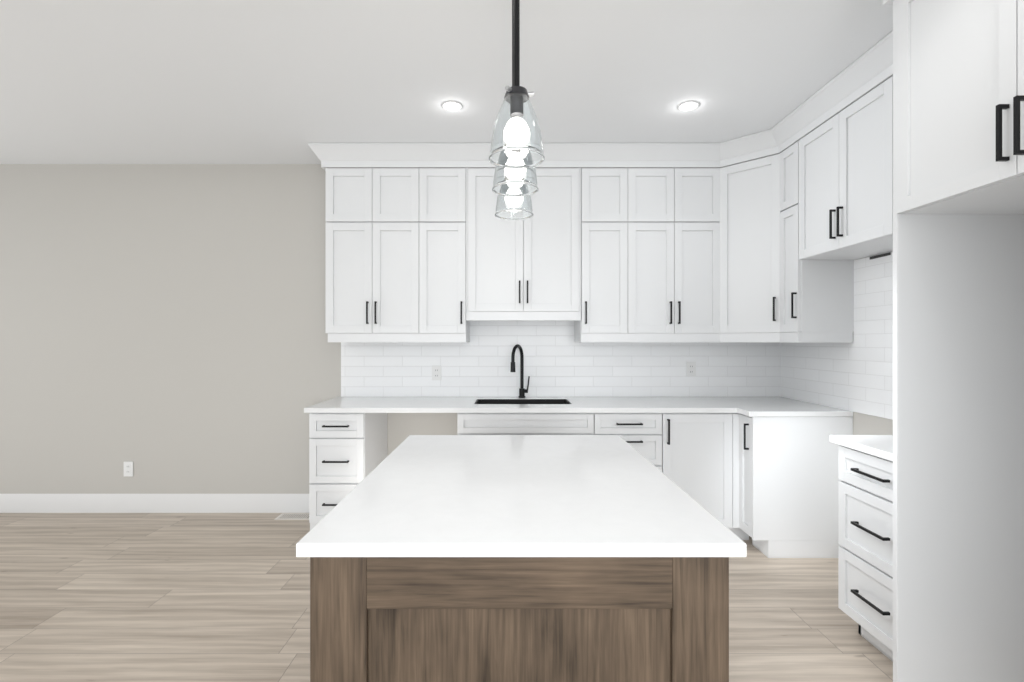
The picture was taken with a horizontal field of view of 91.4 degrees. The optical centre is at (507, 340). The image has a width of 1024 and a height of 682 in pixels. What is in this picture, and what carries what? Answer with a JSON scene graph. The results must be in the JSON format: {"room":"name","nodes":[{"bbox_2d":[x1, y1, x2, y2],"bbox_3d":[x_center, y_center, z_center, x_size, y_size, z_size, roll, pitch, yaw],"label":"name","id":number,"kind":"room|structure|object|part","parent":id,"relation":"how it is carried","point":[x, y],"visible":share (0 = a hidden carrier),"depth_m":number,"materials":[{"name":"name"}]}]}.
{"room":"kitchen","nodes":[
{"label":"kitchen","id":0,"kind":"room"},
{"bbox_2d":[0,164,456,493],"bbox_3d":[-1.528,-0.020,3.990,7.585,2.740,0.120,0,0,0],"label":"wall","id":1,"kind":"structure","parent":0,"point":[167,320],"depth_m":3.93,"materials":[{"name":"grey paint"}]},
{"bbox_2d":[124,462,132,475],"bbox_3d":[-2.980,1.005,3.924,0.072,0.116,0.008,0,0,0],"label":"wall outlet","id":2,"kind":"object","parent":1,"relation":"attached to","point":[128,466],"visible":1,"depth_m":3.92,"materials":[{"name":"white plastic"}]},
{"bbox_2d":[0,494,308,512],"bbox_3d":[-1.528,1.275,0.365,7.370,0.150,7.155,0,0,0],"label":"baseboard","id":3,"kind":"structure","parent":1,"relation":"attached to","point":[9,503],"depth_m":3.93,"materials":[{"name":"white paint"}]},
{"bbox_2d":[308,31,892,342],"bbox_3d":[0.370,-0.689,2.894,3.548,1.398,2.070,0,0,0],"label":"upper cabinet","id":4,"kind":"object","parent":1,"relation":"attached to","point":[756,237],"visible":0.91,"depth_m":3.58,"materials":[{"name":"white paint"}]},
{"bbox_2d":[341,251,892,419],"bbox_3d":[0.417,-0.030,3.130,3.454,0.936,1.600,0,0,0],"label":"tile backsplash","id":5,"kind":"structure","parent":1,"relation":"attached to","point":[857,376],"depth_m":3.92,"materials":[{"name":"white tile"}]},
{"bbox_2d":[432,365,440,379],"bbox_3d":[-0.560,0.250,3.916,0.072,0.116,0.008,0,0,0],"label":"outlet","id":6,"kind":"object","parent":5,"relation":"attached to","point":[436,369],"visible":1,"depth_m":3.92,"materials":[{"name":"white plastic"}]},
{"bbox_2d":[686,362,695,376],"bbox_3d":[1.435,0.220,3.916,0.072,0.116,0.008,0,0,0],"label":"outlet","id":7,"kind":"object","parent":5,"relation":"attached to","point":[690,366],"visible":1,"depth_m":3.92,"materials":[{"name":"white plastic"}]},
{"bbox_2d":[0,0,892,163],"bbox_3d":[-1.528,-1.450,0.365,7.585,0.120,7.370,0,0,0],"label":"ceiling","id":8,"kind":"structure","parent":0,"point":[82,81],"depth_m":2.53,"materials":[{"name":"white paint"}]},
{"bbox_2d":[442,101,462,110],"bbox_3d":[-0.330,-1.385,2.954,0.124,0.006,0.124,0,0,0],"label":"recessed light","id":9,"kind":"object","parent":8,"relation":"in","point":[448,105],"visible":1,"depth_m":2.95,"materials":[{"name":"white paint"}]},
{"bbox_2d":[495,0,532,219],"bbox_3d":[0.023,-0.934,1.910,0.147,0.910,0.147,0,0,0],"label":"pendant light","id":10,"kind":"object","parent":8,"relation":"hanging from","point":[507,208],"visible":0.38,"depth_m":1.87,"materials":[{"name":"clear glass"}]},
{"bbox_3d":[0.023,-0.563,1.910,0.147,0.168,0.147,0,0,0],"label":"lamp shade","id":11,"kind":"part","parent":10,"relation":"part of","materials":[{"name":"clear glass"}]},
{"bbox_2d":[492,0,537,196],"bbox_3d":[0.023,-0.934,1.590,0.147,0.910,0.147,0,0,0],"label":"pendant light","id":12,"kind":"object","parent":8,"relation":"hanging from","point":[506,182],"visible":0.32,"depth_m":1.56,"materials":[{"name":"clear glass"}]},
{"bbox_3d":[0.023,-0.563,1.590,0.147,0.168,0.147,0,0,0],"label":"lamp shade","id":13,"kind":"part","parent":12,"relation":"part of","materials":[{"name":"clear glass"}]},
{"bbox_2d":[489,0,544,168],"bbox_3d":[0.023,-0.934,1.320,0.147,0.910,0.147,0,0,0],"label":"pendant light","id":14,"kind":"object","parent":8,"relation":"hanging from","point":[516,141],"visible":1,"depth_m":1.28,"materials":[{"name":"clear glass"}]},
{"bbox_3d":[0.023,-0.563,1.320,0.147,0.168,0.147,0,0,0],"label":"lamp shade","id":15,"kind":"part","parent":14,"relation":"part of","materials":[{"name":"clear glass"}]},
{"bbox_2d":[677,101,699,110],"bbox_3d":[1.066,-1.385,2.954,0.124,0.006,0.124,0,0,0],"label":"recessed light","id":16,"kind":"object","parent":8,"relation":"in","point":[689,105],"visible":1,"depth_m":2.95,"materials":[{"name":"white paint"}]},
{"bbox_2d":[0,513,892,681],"bbox_3d":[-1.528,1.410,0.365,7.585,0.120,7.370,0,0,0],"label":"floor","id":17,"kind":"structure","parent":0,"point":[85,597],"depth_m":2.57,"materials":[{"name":"wood"}]},
{"bbox_2d":[274,513,308,519],"bbox_3d":[-1.633,1.347,3.840,0.265,0.006,0.130,0,0,0],"label":"floor vent","id":18,"kind":"object","parent":17,"relation":"in","point":[284,516],"visible":0.93,"depth_m":3.83,"materials":[{"name":"white metal"}]},
{"bbox_2d":[310,557,728,681],"bbox_3d":[0.025,0.908,1.694,0.925,0.884,1.181,0,0,0],"label":"kitchen island","id":19,"kind":"object","parent":17,"relation":"on","point":[373,619],"visible":0.44,"depth_m":1.10,"materials":[{"name":"brown wood"}]},
{"bbox_2d":[296,435,745,556],"bbox_3d":[0.029,0.450,1.694,0.969,0.030,1.241,0,0,0],"label":"countertop","id":20,"kind":"structure","parent":19,"relation":"on","point":[433,495],"depth_m":1.31,"materials":[{"name":"white stone"}]},
{"bbox_2d":[309,413,852,557],"bbox_3d":[0.415,0.911,3.518,3.456,0.878,0.822,0,0,0],"label":"base cabinet","id":21,"kind":"object","parent":17,"relation":"on","point":[773,481],"visible":0.48,"depth_m":3.29,"materials":[{"name":"white paint"}]},
{"bbox_2d":[304,397,852,416],"bbox_3d":[0.404,0.454,3.516,3.478,0.032,0.826,0,0,0],"label":"countertop","id":22,"kind":"structure","parent":21,"relation":"on","point":[748,406],"depth_m":3.40,"materials":[{"name":"white stone"}]},
{"bbox_2d":[510,344,529,397],"bbox_3d":[0.074,0.231,3.792,0.078,0.412,0.229,0,0,35],"label":"faucet","id":23,"kind":"object","parent":22,"relation":"on","point":[522,390],"visible":1,"depth_m":3.85,"materials":[{"name":"black metal"}]},
{"bbox_2d":[475,399,570,403],"bbox_3d":[0.105,0.600,3.630,0.680,0.320,0.318,0,0,0],"label":"undermount sink","id":24,"kind":"object","parent":22,"relation":"in","point":[478,401],"visible":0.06,"depth_m":3.78,"materials":[{"name":"black"}]},
{"bbox_2d":[838,445,892,661],"bbox_3d":[1.819,0.911,2.086,0.650,0.878,0.448,0,0,0],"label":"base cabinet","id":25,"kind":"object","parent":17,"relation":"on","point":[865,490],"visible":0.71,"depth_m":2.14,"materials":[{"name":"white paint"}]},
{"bbox_2d":[830,435,892,460],"bbox_3d":[1.821,0.454,2.096,0.646,0.032,0.468,0,0,0],"label":"countertop","id":26,"kind":"structure","parent":25,"relation":"on","point":[881,446],"depth_m":2.16,"materials":[{"name":"white stone"}]},
{"bbox_2d":[883,0,1023,681],"bbox_3d":[1.751,-0.019,1.400,0.786,2.738,1.050,0,0,0],"label":"tall cabinet","id":27,"kind":"object","parent":17,"relation":"on","point":[958,65],"visible":1,"depth_m":1.83,"materials":[{"name":"white paint"}]},
{"bbox_2d":[853,251,892,434],"bbox_3d":[2.205,-0.020,0.305,0.120,2.740,7.250,0,0,0],"label":"wall","id":28,"kind":"structure","parent":0,"point":[863,424],"depth_m":2.96,"materials":[{"name":"white paint"}]}
]}

